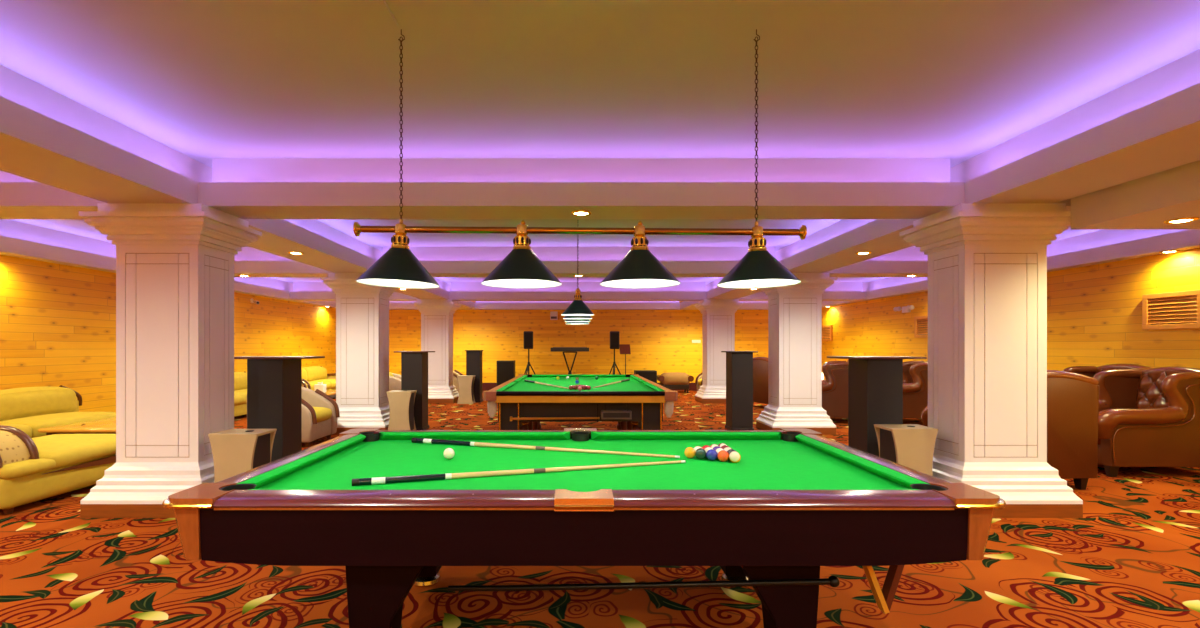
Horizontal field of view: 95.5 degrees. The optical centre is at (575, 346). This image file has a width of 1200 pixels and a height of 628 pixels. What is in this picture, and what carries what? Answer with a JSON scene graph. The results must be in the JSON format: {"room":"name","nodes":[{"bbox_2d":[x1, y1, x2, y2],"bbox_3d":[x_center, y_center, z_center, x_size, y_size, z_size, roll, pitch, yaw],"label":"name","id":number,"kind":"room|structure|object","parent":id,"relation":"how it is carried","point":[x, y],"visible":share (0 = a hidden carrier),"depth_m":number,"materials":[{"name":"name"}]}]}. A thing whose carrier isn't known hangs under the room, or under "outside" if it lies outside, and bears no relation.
{"room":"games hall","nodes":[
{"label":"games hall","id":0,"kind":"room"},
{"bbox_2d":[0,255,335,411],"bbox_3d":[-7.106,-0.124,7.000,0.100,2.900,19.200,0,0,0],"label":"wall","id":1,"kind":"structure","parent":0,"point":[58,321],"depth_m":7.82,"materials":[{"name":"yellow wood"}]},
{"bbox_2d":[0,219,335,307],"bbox_3d":[-6.946,-1.354,7.000,0.220,0.440,19.200,0,0,0],"label":"trim","id":2,"kind":"structure","parent":1,"relation":"attached to","point":[8,228],"depth_m":7.55,"materials":[{"name":"beige paint"}]},
{"bbox_2d":[389,301,767,382],"bbox_3d":[0.044,-0.124,16.650,14.400,2.900,0.100,0,0,0],"label":"wall","id":3,"kind":"structure","parent":0,"point":[660,341],"depth_m":16.60,"materials":[{"name":"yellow wood"}]},
{"bbox_2d":[0,64,475,309],"bbox_3d":[-3.366,-1.354,7.000,0.660,0.440,19.200,0,0,0],"label":"trim","id":4,"kind":"structure","parent":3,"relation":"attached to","point":[22,154],"depth_m":3.80,"materials":[{"name":"beige paint"}]},
{"bbox_2d":[313,301,414,306],"bbox_3d":[-5.266,-1.254,14.890,3.200,0.140,2.920,0,0,0],"label":"trim","id":5,"kind":"structure","parent":3,"relation":"attached to","point":[325,302],"depth_m":16.32,"materials":[{"name":"beige paint"}]},
{"bbox_2d":[389,301,418,309],"bbox_3d":[-5.266,-1.354,16.460,3.140,0.440,0.280,0,0,0],"label":"trim","id":6,"kind":"structure","parent":3,"relation":"attached to","point":[390,308],"depth_m":16.48,"materials":[{"name":"beige paint"}]},
{"bbox_2d":[475,301,679,309],"bbox_3d":[0.044,-1.354,16.460,6.160,0.440,0.280,0,0,0],"label":"trim","id":7,"kind":"structure","parent":3,"relation":"attached to","point":[476,308],"depth_m":16.48,"materials":[{"name":"beige paint"}]},
{"bbox_2d":[459,301,695,306],"bbox_3d":[0.044,-1.254,14.890,6.220,0.140,2.920,0,0,0],"label":"trim","id":8,"kind":"structure","parent":3,"relation":"attached to","point":[470,303],"depth_m":16.32,"materials":[{"name":"beige paint"}]},
{"bbox_2d":[482,383,696,390],"bbox_3d":[0.044,1.206,16.585,14.200,0.240,0.030,0,0,0],"label":"baseboard","id":9,"kind":"structure","parent":3,"relation":"attached to","point":[485,386],"depth_m":16.57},
{"bbox_2d":[737,301,767,309],"bbox_3d":[5.354,-1.354,16.460,3.140,0.440,0.280,0,0,0],"label":"trim","id":10,"kind":"structure","parent":3,"relation":"attached to","point":[740,308],"depth_m":16.48,"materials":[{"name":"beige paint"}]},
{"bbox_2d":[741,301,841,306],"bbox_3d":[5.354,-1.254,14.890,3.200,0.140,2.920,0,0,0],"label":"trim","id":11,"kind":"structure","parent":3,"relation":"attached to","point":[823,302],"depth_m":16.32,"materials":[{"name":"beige paint"}]},
{"bbox_2d":[0,0,1199,284],"bbox_3d":[0.044,-1.624,7.000,14.400,0.100,19.400,0,0,0],"label":"ceiling","id":12,"kind":"structure","parent":0,"point":[204,80],"depth_m":3.10,"materials":[{"name":"paint"}]},
{"bbox_2d":[0,170,104,218],"bbox_3d":[-5.266,-1.354,4.610,3.140,0.440,0.460,0,0,0],"label":"trim","id":13,"kind":"structure","parent":12,"relation":"attached to","point":[9,209],"depth_m":4.50,"materials":[{"name":"beige paint"}]},
{"bbox_2d":[0,182,94,199],"bbox_3d":[-5.266,-1.254,2.610,3.200,0.140,3.600,0,0,0],"label":"trim","id":14,"kind":"structure","parent":13,"relation":"attached to","point":[8,190],"depth_m":4.38,"materials":[{"name":"beige paint"}]},
{"bbox_2d":[234,247,332,276],"bbox_3d":[-5.266,-1.354,8.620,3.140,0.440,0.460,0,0,0],"label":"trim","id":15,"kind":"structure","parent":12,"relation":"attached to","point":[248,253],"depth_m":8.56,"materials":[{"name":"beige paint"}]},
{"bbox_2d":[0,236,322,269],"bbox_3d":[-5.266,-1.254,6.615,3.200,0.140,3.610,0,0,0],"label":"trim","id":16,"kind":"structure","parent":15,"relation":"attached to","point":[5,242],"depth_m":7.64,"materials":[{"name":"beige paint"}]},
{"bbox_2d":[289,282,417,300],"bbox_3d":[-5.266,-1.354,13.230,3.140,0.440,0.460,0,0,0],"label":"trim","id":17,"kind":"structure","parent":12,"relation":"attached to","point":[297,286],"depth_m":13.17,"materials":[{"name":"beige paint"}]},
{"bbox_2d":[234,281,410,296],"bbox_3d":[-5.266,-1.254,10.925,3.200,0.140,4.210,0,0,0],"label":"trim","id":18,"kind":"structure","parent":17,"relation":"attached to","point":[240,285],"depth_m":12.96,"materials":[{"name":"beige paint"}]},
{"bbox_2d":[378,0,397,27],"bbox_3d":[-0.879,-1.566,1.760,0.027,0.016,1.800,0,0,0],"label":"cable cover","id":19,"kind":"object","parent":12,"relation":"attached to","point":[382,3],"visible":1,"depth_m":2.55,"materials":[{"name":"paint"}]},
{"bbox_2d":[449,282,706,300],"bbox_3d":[0.044,-1.354,13.230,6.160,0.440,0.460,0,0,0],"label":"trim","id":20,"kind":"structure","parent":12,"relation":"attached to","point":[454,286],"depth_m":13.17,"materials":[{"name":"beige paint"}]},
{"bbox_2d":[426,287,729,296],"bbox_3d":[0.044,-1.254,10.925,6.220,0.140,4.210,0,0,0],"label":"trim","id":21,"kind":"structure","parent":20,"relation":"attached to","point":[439,290],"depth_m":13.00,"materials":[{"name":"beige paint"}]},
{"bbox_2d":[562,220,593,323],"bbox_3d":[0.022,-0.966,7.400,0.380,1.204,2.900,0,0,0],"label":"lamp","id":22,"kind":"object","parent":12,"relation":"hanging from","point":[577,312],"visible":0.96,"depth_m":6.19,"materials":[{"name":"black metal"}]},
{"bbox_2d":[383,247,774,276],"bbox_3d":[0.044,-1.354,8.620,6.160,0.440,0.460,0,0,0],"label":"trim","id":23,"kind":"structure","parent":12,"relation":"attached to","point":[421,253],"depth_m":8.56,"materials":[{"name":"beige paint"}]},
{"bbox_2d":[249,219,911,269],"bbox_3d":[0.044,-1.254,6.615,6.220,0.140,3.610,0,0,0],"label":"trim","id":24,"kind":"structure","parent":23,"relation":"attached to","point":[281,225],"depth_m":7.71,"materials":[{"name":"beige paint"}]},
{"bbox_2d":[353,29,806,287],"bbox_3d":[0.020,-0.939,2.700,2.230,1.268,0.396,0,0,0],"label":"lamp","id":25,"kind":"object","parent":12,"relation":"hanging from","point":[398,267],"visible":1,"depth_m":2.67,"materials":[{"name":"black metal"}]},
{"bbox_2d":[198,158,964,218],"bbox_3d":[0.044,-1.354,4.610,6.160,0.440,0.460,0,0,0],"label":"ceiling beam","id":26,"kind":"structure","parent":12,"relation":"attached to","point":[223,169],"depth_m":4.55,"materials":[{"name":"beige paint"}]},
{"bbox_2d":[0,83,1199,199],"bbox_3d":[0.044,-1.254,2.610,6.220,0.140,3.600,0,0,0],"label":"trim","id":27,"kind":"structure","parent":26,"relation":"attached to","point":[1185,102],"depth_m":4.38,"materials":[{"name":"beige paint"}]},
{"bbox_2d":[738,282,865,300],"bbox_3d":[5.354,-1.354,13.230,3.140,0.440,0.460,0,0,0],"label":"trim","id":28,"kind":"structure","parent":12,"relation":"attached to","point":[837,286],"depth_m":13.17,"materials":[{"name":"beige paint"}]},
{"bbox_2d":[745,280,927,296],"bbox_3d":[5.354,-1.254,10.925,3.200,0.140,4.210,0,0,0],"label":"trim","id":29,"kind":"structure","parent":28,"relation":"attached to","point":[921,284],"depth_m":12.77,"materials":[{"name":"beige paint"}]},
{"bbox_2d":[825,247,927,276],"bbox_3d":[5.354,-1.354,8.620,3.140,0.440,0.460,0,0,0],"label":"trim","id":30,"kind":"structure","parent":12,"relation":"attached to","point":[910,253],"depth_m":8.56,"materials":[{"name":"beige paint"}]},
{"bbox_2d":[835,229,1199,269],"bbox_3d":[5.354,-1.254,6.615,3.200,0.140,3.610,0,0,0],"label":"trim","id":31,"kind":"structure","parent":30,"relation":"attached to","point":[1191,235],"depth_m":7.26,"materials":[{"name":"beige paint"}]},
{"bbox_2d":[0,391,1199,627],"bbox_3d":[0.044,1.376,7.000,14.400,0.100,19.400,0,0,0],"label":"floor","id":32,"kind":"structure","parent":0,"point":[1132,559],"depth_m":3.08,"materials":[{"name":"carpet"}]},
{"bbox_2d":[0,425,115,513],"bbox_3d":[-4.875,0.989,4.916,1.017,0.675,1.415,0,0,0],"label":"sofa","id":33,"kind":"object","parent":32,"relation":"on","point":[43,467],"visible":0.8,"depth_m":4.59,"materials":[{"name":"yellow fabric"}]},
{"bbox_2d":[31,434,115,469],"bbox_3d":[-4.875,0.966,5.080,1.017,0.191,1.087,0,0,0],"label":"seat cushion","id":34,"kind":"object","parent":33,"relation":"on","point":[59,451],"depth_m":4.94,"materials":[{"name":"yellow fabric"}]},
{"bbox_2d":[0,385,115,437],"bbox_3d":[-6.529,0.912,6.149,0.933,0.828,2.810,0,0,0],"label":"sofa","id":35,"kind":"object","parent":32,"relation":"on","point":[27,409],"visible":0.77,"depth_m":6.64,"materials":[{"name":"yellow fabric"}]},
{"bbox_2d":[0,424,31,436],"bbox_3d":[-6.436,0.961,5.560,0.746,0.256,1.236,0,0,0],"label":"seat cushion","id":36,"kind":"object","parent":35,"relation":"on","point":[27,428],"depth_m":6.05,"materials":[{"name":"yellow fabric"}]},
{"bbox_2d":[0,386,76,420],"bbox_3d":[-6.796,0.721,6.740,0.339,0.446,1.264,0,0,0],"label":"cushion","id":37,"kind":"object","parent":35,"relation":"on","point":[15,403],"depth_m":6.72,"materials":[{"name":"yellow fabric"}]},
{"bbox_2d":[0,412,115,437],"bbox_3d":[-6.436,0.961,6.740,0.746,0.256,1.236,0,0,0],"label":"seat cushion","id":38,"kind":"object","parent":35,"relation":"on","point":[35,420],"depth_m":6.51,"materials":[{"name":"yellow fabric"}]},
{"bbox_2d":[38,417,115,435],"bbox_3d":[-5.380,1.111,6.720,1.050,0.430,1.500,0,0,0],"label":"coffee table","id":39,"kind":"object","parent":32,"relation":"on","point":[108,425],"visible":0.13,"depth_m":6.03,"materials":[{"name":"brown wood"}]},
{"bbox_2d":[79,203,261,517],"bbox_3d":[-3.366,0.097,4.610,0.976,2.459,0.776,0,0,0],"label":"pillar","id":40,"kind":"structure","parent":32,"relation":"on","point":[175,261],"depth_m":4.38,"materials":[{"name":"paint"}]},
{"bbox_2d":[234,372,246,416],"bbox_3d":[-6.529,0.912,10.400,0.933,0.828,2.312,0,0,0],"label":"sofa","id":41,"kind":"object","parent":32,"relation":"on","point":[240,378],"visible":0.16,"depth_m":10.12,"materials":[{"name":"yellow fabric"}]},
{"bbox_2d":[234,392,246,405],"bbox_3d":[-6.436,0.961,9.935,0.746,0.256,0.986,0,0,0],"label":"seat cushion","id":42,"kind":"object","parent":41,"relation":"on","point":[240,398],"depth_m":9.92,"materials":[{"name":"yellow fabric"}]},
{"bbox_2d":[234,372,246,390],"bbox_3d":[-6.796,0.721,10.865,0.339,0.446,1.014,0,0,0],"label":"cushion","id":43,"kind":"object","parent":41,"relation":"on","point":[240,378],"depth_m":10.81,"materials":[{"name":"yellow fabric"}]},
{"bbox_2d":[208,429,276,482],"bbox_3d":[-2.660,0.998,4.360,0.380,0.657,0.280,0,0,0],"label":"chair","id":44,"kind":"object","parent":32,"relation":"on","point":[234,451],"visible":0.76,"depth_m":4.22,"materials":[{"name":"beige laminate"}]},
{"bbox_2d":[234,356,324,461],"bbox_3d":[-2.875,0.709,5.210,0.750,1.235,0.440,0,0,0],"label":"bar table","id":45,"kind":"object","parent":32,"relation":"on","point":[274,383],"visible":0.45,"depth_m":5.04,"materials":[{"name":"black laminate"}]},
{"bbox_2d":[302,366,335,389],"bbox_3d":[-6.529,0.912,13.600,0.933,0.828,2.612,0,0,0],"label":"sofa","id":46,"kind":"object","parent":32,"relation":"on","point":[312,375],"visible":0.34,"depth_m":13.75,"materials":[{"name":"yellow fabric"}]},
{"bbox_2d":[305,366,326,380],"bbox_3d":[-6.796,0.721,14.140,0.339,0.446,1.164,0,0,0],"label":"cushion","id":47,"kind":"object","parent":46,"relation":"on","point":[314,373],"depth_m":13.98,"materials":[{"name":"yellow fabric"}]},
{"bbox_2d":[305,381,330,389],"bbox_3d":[-6.436,0.961,13.060,0.746,0.256,1.136,0,0,0],"label":"seat cushion","id":48,"kind":"object","parent":46,"relation":"on","point":[310,384],"depth_m":13.10,"materials":[{"name":"yellow fabric"}]},
{"bbox_2d":[314,379,335,388],"bbox_3d":[-6.436,0.961,14.140,0.746,0.256,1.136,0,0,0],"label":"seat cushion","id":49,"kind":"object","parent":46,"relation":"on","point":[332,382],"depth_m":13.78,"materials":[{"name":"yellow fabric"}]},
{"bbox_2d":[302,387,339,445],"bbox_3d":[-3.902,0.912,7.600,0.914,0.829,0.820,0,0,0],"label":"armchair","id":50,"kind":"object","parent":32,"relation":"on","point":[320,412],"visible":0.41,"depth_m":7.64,"materials":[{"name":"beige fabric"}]},
{"bbox_2d":[313,407,331,422],"bbox_3d":[-3.830,0.951,7.600,0.740,0.230,0.540,0,0,0],"label":"seat cushion","id":51,"kind":"object","parent":50,"relation":"on","point":[323,414],"depth_m":7.58,"materials":[{"name":"yellow fabric"}]},
{"bbox_2d":[321,273,398,434],"bbox_3d":[-3.366,0.097,8.620,0.976,2.459,0.776,0,0,0],"label":"pillar","id":52,"kind":"structure","parent":32,"relation":"on","point":[362,310],"depth_m":8.39,"materials":[{"name":"white paint"}]},
{"bbox_2d":[389,372,400,390],"bbox_3d":[-3.623,0.912,11.203,0.914,0.829,0.820,0,0,-6],"label":"armchair","id":53,"kind":"object","parent":32,"relation":"on","point":[394,379],"visible":0.13,"depth_m":10.80,"materials":[{"name":"fabric"}]},
{"bbox_2d":[387,390,416,429],"bbox_3d":[-2.670,0.998,8.360,0.380,0.657,0.280,0,0,0],"label":"chair","id":54,"kind":"object","parent":32,"relation":"on","point":[401,402],"visible":0.92,"depth_m":8.22,"materials":[{"name":"beige laminate"}]},
{"bbox_2d":[394,351,434,429],"bbox_3d":[-2.585,0.696,8.750,0.540,1.260,0.440,0,0,0],"label":"podium","id":55,"kind":"object","parent":32,"relation":"on","point":[414,364],"visible":0.66,"depth_m":8.57,"materials":[{"name":"black laminate"}]},
{"bbox_2d":[412,299,460,402],"bbox_3d":[-3.366,0.097,13.230,0.976,2.459,0.776,0,0,0],"label":"pillar","id":56,"kind":"structure","parent":32,"relation":"on","point":[436,314],"depth_m":13.00,"materials":[{"name":"white paint"}]},
{"bbox_2d":[457,375,474,403],"bbox_3d":[-2.580,0.998,12.820,0.380,0.657,0.280,0,0,0],"label":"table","id":57,"kind":"object","parent":32,"relation":"on","point":[466,382],"visible":1,"depth_m":12.68,"materials":[{"name":"beige laminate"}]},
{"bbox_2d":[465,350,483,402],"bbox_3d":[-2.460,0.701,13.200,0.370,1.250,0.440,0,0,0],"label":"podium","id":58,"kind":"object","parent":32,"relation":"on","point":[473,357],"visible":0.7,"depth_m":13.03,"materials":[{"name":"black laminate"}]},
{"bbox_2d":[497,360,514,385],"bbox_3d":[-2.040,0.861,15.896,0.500,0.930,0.408,0,0,0],"label":"base cabinet","id":59,"kind":"object","parent":32,"relation":"on","point":[505,368],"visible":0.55,"depth_m":15.69,"materials":[{"name":"black laminate"}]},
{"bbox_2d":[524,349,534,373],"bbox_3d":[-1.273,0.686,15.344,0.800,1.260,0.805,0,0,0],"label":"speaker stand","id":60,"kind":"object","parent":32,"relation":"on","point":[528,364],"visible":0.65,"depth_m":15.38,"materials":[{"name":"black metal"}]},
{"bbox_2d":[524,331,532,348],"bbox_3d":[-1.335,-0.194,15.399,0.271,0.500,0.282,0,0,0],"label":"loudspeaker","id":61,"kind":"object","parent":60,"relation":"on","point":[528,335],"visible":1,"depth_m":15.26,"materials":[{"name":"black plastic"}]},
{"bbox_2d":[563,352,576,373],"bbox_3d":[-0.170,0.717,15.375,0.520,1.176,0.194,0,0,0],"label":"keyboard stand","id":62,"kind":"object","parent":32,"relation":"on","point":[570,370],"visible":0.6,"depth_m":15.32,"materials":[{"name":"black metal"}]},
{"bbox_2d":[551,347,588,351],"bbox_3d":[-0.170,0.065,15.400,1.080,0.122,0.300,0,0,0],"label":"keyboard","id":63,"kind":"object","parent":62,"relation":"on","point":[554,349],"visible":1,"depth_m":15.25,"materials":[{"name":"black plastic"}]},
{"bbox_2d":[483,374,677,429],"bbox_3d":[0.047,0.893,7.435,2.024,0.865,3.640,0,0,0],"label":"table","id":64,"kind":"object","parent":32,"relation":"on","point":[645,398],"visible":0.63,"depth_m":5.82,"materials":[{"name":"fabric"}]},
{"bbox_2d":[496,382,515,390],"bbox_3d":[-0.828,0.485,6.582,0.050,0.042,1.525,0,0,0],"label":"cushion","id":65,"kind":"object","parent":64,"relation":"on","point":[508,386],"depth_m":6.57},
{"bbox_2d":[514,375,527,382],"bbox_3d":[-0.828,0.485,8.287,0.050,0.042,1.525,0,0,0],"label":"cushion","id":66,"kind":"object","parent":64,"relation":"on","point":[520,379],"depth_m":8.18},
{"bbox_2d":[510,403,599,421],"bbox_3d":[-0.225,0.690,5.780,0.950,0.212,0.030,0,0,0],"label":"cue rest","id":67,"kind":"object","parent":64,"relation":"hanging from","point":[519,418],"visible":0.92,"depth_m":5.77,"materials":[{"name":"brown wood"}]},
{"bbox_2d":[532,375,625,376],"bbox_3d":[0.047,0.485,9.125,1.560,0.042,0.050,0,0,0],"label":"cushion","id":68,"kind":"object","parent":64,"relation":"on","point":[532,375],"depth_m":9.10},
{"bbox_2d":[601,403,631,418],"bbox_3d":[0.425,0.672,5.758,0.320,0.177,0.085,0,0,0],"label":"box","id":69,"kind":"object","parent":64,"relation":"hanging from","point":[605,414],"visible":0.96,"depth_m":5.72,"materials":[{"name":"black laminate"}]},
{"bbox_2d":[630,375,644,382],"bbox_3d":[0.922,0.485,8.287,0.050,0.042,1.525,0,0,0],"label":"cushion","id":70,"kind":"object","parent":64,"relation":"on","point":[635,378],"depth_m":8.19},
{"bbox_2d":[643,382,664,390],"bbox_3d":[0.922,0.485,6.582,0.050,0.042,1.525,0,0,0],"label":"cushion","id":71,"kind":"object","parent":64,"relation":"on","point":[650,386],"depth_m":6.50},
{"bbox_2d":[162,428,1005,627],"bbox_3d":[0.028,0.925,2.700,2.947,0.802,1.649,0,0,0],"label":"pool table","id":72,"kind":"object","parent":32,"relation":"on","point":[796,502],"visible":0.99,"depth_m":1.93,"materials":[{"name":"fabric"}]},
{"bbox_2d":[238,434,365,488],"bbox_3d":[-1.282,0.551,2.700,0.050,0.046,1.210,0,0,0],"label":"cushion","id":73,"kind":"object","parent":72,"relation":"on","point":[272,477],"depth_m":2.53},
{"bbox_2d":[248,488,555,489],"bbox_3d":[-0.629,0.551,2.035,1.185,0.046,0.050,0,0,0],"label":"cushion","id":74,"kind":"object","parent":72,"relation":"on","point":[251,488],"depth_m":2.02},
{"bbox_2d":[380,432,569,439],"bbox_3d":[-0.629,0.551,3.365,1.185,0.046,0.050,0,0,0],"label":"cushion","id":75,"kind":"object","parent":72,"relation":"on","point":[383,435],"depth_m":3.36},
{"bbox_2d":[352,460,685,485],"bbox_3d":[-0.193,0.559,2.475,1.533,0.029,0.029,0,0,-17],"label":"stick","id":76,"kind":"object","parent":72,"relation":"on","point":[413,478],"visible":1,"depth_m":2.40,"materials":[{"name":"beige wood"}]},
{"bbox_2d":[411,438,679,457],"bbox_3d":[-0.223,0.559,3.040,1.583,0.029,0.029,0,0,17],"label":"stick","id":77,"kind":"object","parent":72,"relation":"on","point":[413,440],"visible":1,"depth_m":3.05,"materials":[{"name":"beige wood"}]},
{"bbox_2d":[448,575,839,590],"bbox_3d":[0.251,0.983,2.270,1.612,0.137,0.044,0,0,7],"label":"stick","id":78,"kind":"object","parent":72,"relation":"attached to","point":[833,581],"visible":1,"depth_m":2.25,"materials":[{"name":"black wood"}]},
{"bbox_2d":[591,432,780,439],"bbox_3d":[0.685,0.551,3.365,1.185,0.046,0.050,0,0,0],"label":"cushion","id":79,"kind":"object","parent":72,"relation":"on","point":[594,435],"depth_m":3.36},
{"bbox_2d":[717,450,728,461],"bbox_3d":[0.737,0.545,2.727,0.057,0.057,0.057,0,0,23],"label":"ball","id":80,"kind":"object","parent":72,"relation":"on","point":[723,455],"visible":0.99,"depth_m":2.71,"materials":[{"name":"orange plastic"}]},
{"bbox_2d":[729,451,740,462],"bbox_3d":[0.786,0.545,2.698,0.057,0.057,0.057,0,0,-14],"label":"ball","id":81,"kind":"object","parent":72,"relation":"on","point":[734,456],"visible":1,"depth_m":2.68,"materials":[{"name":"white plastic"}]},
{"bbox_2d":[610,488,918,489],"bbox_3d":[0.685,0.551,2.035,1.185,0.046,0.050,0,0,0],"label":"cushion","id":82,"kind":"object","parent":72,"relation":"on","point":[610,488],"depth_m":2.02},
{"bbox_2d":[796,434,927,488],"bbox_3d":[1.338,0.551,2.700,0.050,0.046,1.210,0,0,0],"label":"cushion","id":83,"kind":"object","parent":72,"relation":"on","point":[890,476],"depth_m":2.53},
{"bbox_2d":[862,565,903,613],"bbox_3d":[1.296,0.942,2.315,0.272,0.346,0.080,0,0,0],"label":"triangle","id":84,"kind":"object","parent":72,"relation":"hanging from","point":[884,598],"visible":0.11,"depth_m":2.31,"materials":[{"name":"brown wood"}]},
{"bbox_2d":[609,349,620,373],"bbox_3d":[1.147,0.686,15.344,0.800,1.260,0.805,0,0,0],"label":"speaker stand","id":85,"kind":"object","parent":32,"relation":"on","point":[614,362],"visible":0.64,"depth_m":15.38,"materials":[{"name":"black metal"}]},
{"bbox_2d":[610,331,618,348],"bbox_3d":[1.085,-0.194,15.399,0.271,0.500,0.282,0,0,0],"label":"loudspeaker","id":86,"kind":"object","parent":85,"relation":"on","point":[614,335],"visible":1,"depth_m":15.26,"materials":[{"name":"plastic"}]},
{"bbox_2d":[619,344,630,373],"bbox_3d":[1.374,0.624,14.903,0.429,1.396,0.398,0,0,0],"label":"music stand","id":87,"kind":"object","parent":32,"relation":"on","point":[624,348],"visible":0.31,"depth_m":14.95,"materials":[{"name":"wood"}]},
{"bbox_2d":[634,370,656,382],"bbox_3d":[2.020,1.006,15.896,0.620,0.640,0.458,0,0,0],"label":"speaker","id":88,"kind":"object","parent":32,"relation":"on","point":[651,375],"visible":0.48,"depth_m":15.67,"materials":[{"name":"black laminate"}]},
{"bbox_2d":[657,372,693,392],"bbox_3d":[2.870,1.032,15.850,1.014,0.588,0.556,0,0,0],"label":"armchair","id":89,"kind":"object","parent":32,"relation":"on","point":[670,380],"visible":0.89,"depth_m":15.61,"materials":[{"name":"beige fabric"}]},
{"bbox_2d":[660,372,689,384],"bbox_3d":[2.870,0.936,15.850,0.856,0.396,0.556,0,0,0],"label":"seat cushion","id":90,"kind":"object","parent":89,"relation":"on","point":[670,378],"depth_m":15.61,"materials":[{"name":"beige fabric"}]},
{"bbox_2d":[695,299,742,402],"bbox_3d":[3.454,0.097,13.230,0.976,2.459,0.776,0,0,0],"label":"pillar","id":91,"kind":"structure","parent":32,"relation":"on","point":[718,315],"depth_m":13.00,"materials":[{"name":"white paint"}]},
{"bbox_2d":[721,351,757,429],"bbox_3d":[2.620,0.696,8.750,0.460,1.260,0.440,0,0,0],"label":"podium","id":92,"kind":"object","parent":32,"relation":"on","point":[739,364],"visible":0.87,"depth_m":8.57,"materials":[{"name":"black laminate"}]},
{"bbox_2d":[753,357,767,403],"bbox_3d":[4.490,0.769,12.015,1.142,1.113,0.985,0,0,-22],"label":"armchair","id":93,"kind":"object","parent":32,"relation":"on","point":[760,364],"visible":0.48,"depth_m":11.76,"materials":[{"name":"brown leather"}]},
{"bbox_2d":[756,273,836,434],"bbox_3d":[3.454,0.097,8.620,0.976,2.459,0.776,0,0,0],"label":"pillar","id":94,"kind":"structure","parent":32,"relation":"on","point":[794,311],"depth_m":8.39,"materials":[{"name":"white paint"}]},
{"bbox_2d":[822,360,847,418],"bbox_3d":[4.441,0.769,9.918,1.142,1.113,0.985,0,0,24],"label":"armchair","id":95,"kind":"object","parent":32,"relation":"on","point":[835,384],"visible":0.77,"depth_m":9.42,"materials":[{"name":"brown leather"}]},
{"bbox_2d":[827,356,926,456],"bbox_3d":[2.855,0.709,5.210,0.720,1.235,0.440,0,0,0],"label":"bar table","id":96,"kind":"object","parent":32,"relation":"on","point":[875,383],"visible":0.49,"depth_m":5.04,"materials":[{"name":"black laminate"}]},
{"bbox_2d":[874,424,937,475],"bbox_3d":[2.790,0.998,4.620,0.380,0.657,0.280,0,0,0],"label":"chair","id":97,"kind":"object","parent":32,"relation":"on","point":[911,446],"visible":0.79,"depth_m":4.48,"materials":[{"name":"beige laminate"}]},
{"bbox_2d":[903,361,927,418],"bbox_3d":[5.800,0.769,9.714,1.142,1.113,0.985,0,0,18],"label":"armchair","id":98,"kind":"object","parent":32,"relation":"on","point":[915,373],"visible":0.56,"depth_m":9.26,"materials":[{"name":"brown leather"}]},
{"bbox_2d":[899,203,1082,517],"bbox_3d":[3.454,0.097,4.610,0.976,2.459,0.776,0,0,0],"label":"pillar","id":99,"kind":"structure","parent":32,"relation":"on","point":[987,262],"depth_m":4.38,"materials":[{"name":"white paint"}]},
{"bbox_2d":[921,370,1098,489],"bbox_3d":[4.328,0.769,5.543,0.985,1.113,1.142,0,0,-3],"label":"armchair","id":100,"kind":"object","parent":32,"relation":"on","point":[1072,398],"visible":0.32,"depth_m":4.99,"materials":[{"name":"brown leather"}]},
{"bbox_2d":[1063,364,1150,377],"bbox_3d":[6.567,0.769,7.021,1.142,1.113,0.985,0,0,0],"label":"armchair","id":101,"kind":"object","parent":32,"relation":"on","point":[1090,371],"visible":0.05,"depth_m":7.31,"materials":[{"name":"brown leather"}]},
{"bbox_2d":[1093,367,1199,476],"bbox_3d":[5.929,0.769,5.921,1.351,1.113,0.938,0,0,0],"label":"armchair","id":102,"kind":"object","parent":32,"relation":"on","point":[1148,417],"visible":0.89,"depth_m":5.50,"materials":[{"name":"brown leather"}]},
{"bbox_2d":[679,49,1199,309],"bbox_3d":[3.454,-1.354,7.000,0.660,0.440,19.200,0,0,0],"label":"ceiling beam","id":103,"kind":"structure","parent":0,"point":[1175,143],"depth_m":3.67,"materials":[{"name":"beige paint"}]},
{"bbox_2d":[822,248,1199,379],"bbox_3d":[7.194,-0.124,7.000,0.100,2.900,19.200,0,0,0],"label":"wall","id":104,"kind":"structure","parent":0,"point":[1094,312],"depth_m":7.58,"materials":[{"name":"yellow wood"}]},
{"bbox_2d":[822,325,832,340],"bbox_3d":[7.119,-0.394,15.500,0.050,0.440,0.660,0,0,0],"label":"air vent","id":105,"kind":"object","parent":104,"relation":"in","point":[827,330],"visible":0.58,"depth_m":15.41,"materials":[{"name":"brown wood"}]},
{"bbox_2d":[914,316,927,337],"bbox_3d":[7.119,-0.414,11.100,0.050,0.440,0.660,0,0,0],"label":"air vent","id":106,"kind":"object","parent":104,"relation":"in","point":[920,322],"visible":0.52,"depth_m":11.23,"materials":[{"name":"brown wood"}]},
{"bbox_2d":[822,229,1199,307],"bbox_3d":[7.034,-1.354,7.000,0.220,0.440,19.200,0,0,0],"label":"ceiling","id":107,"kind":"structure","parent":104,"relation":"attached to","point":[1106,237],"depth_m":7.49,"materials":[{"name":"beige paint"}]},
{"bbox_2d":[1071,160,1199,228],"bbox_3d":[5.487,-1.237,0.810,3.314,0.654,6.820,0,0,0],"label":"trim","id":108,"kind":"structure","parent":104,"relation":"attached to","point":[1146,202],"depth_m":3.77,"materials":[{"name":"beige paint"}]},
{"bbox_2d":[1142,290,1199,329],"bbox_3d":[7.119,-0.434,6.500,0.050,0.440,0.660,0,0,0],"label":"air vent","id":109,"kind":"object","parent":104,"relation":"in","point":[1180,309],"visible":1,"depth_m":6.50,"materials":[{"name":"brown wood"}]},
{"bbox_2d":[1163,217,1198,223],"bbox_3d":[4.330,-0.903,3.900,0.172,0.014,0.172,0,0,0],"label":"recessed light","id":110,"kind":"object","parent":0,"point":[1186,219],"visible":1,"depth_m":3.88,"materials":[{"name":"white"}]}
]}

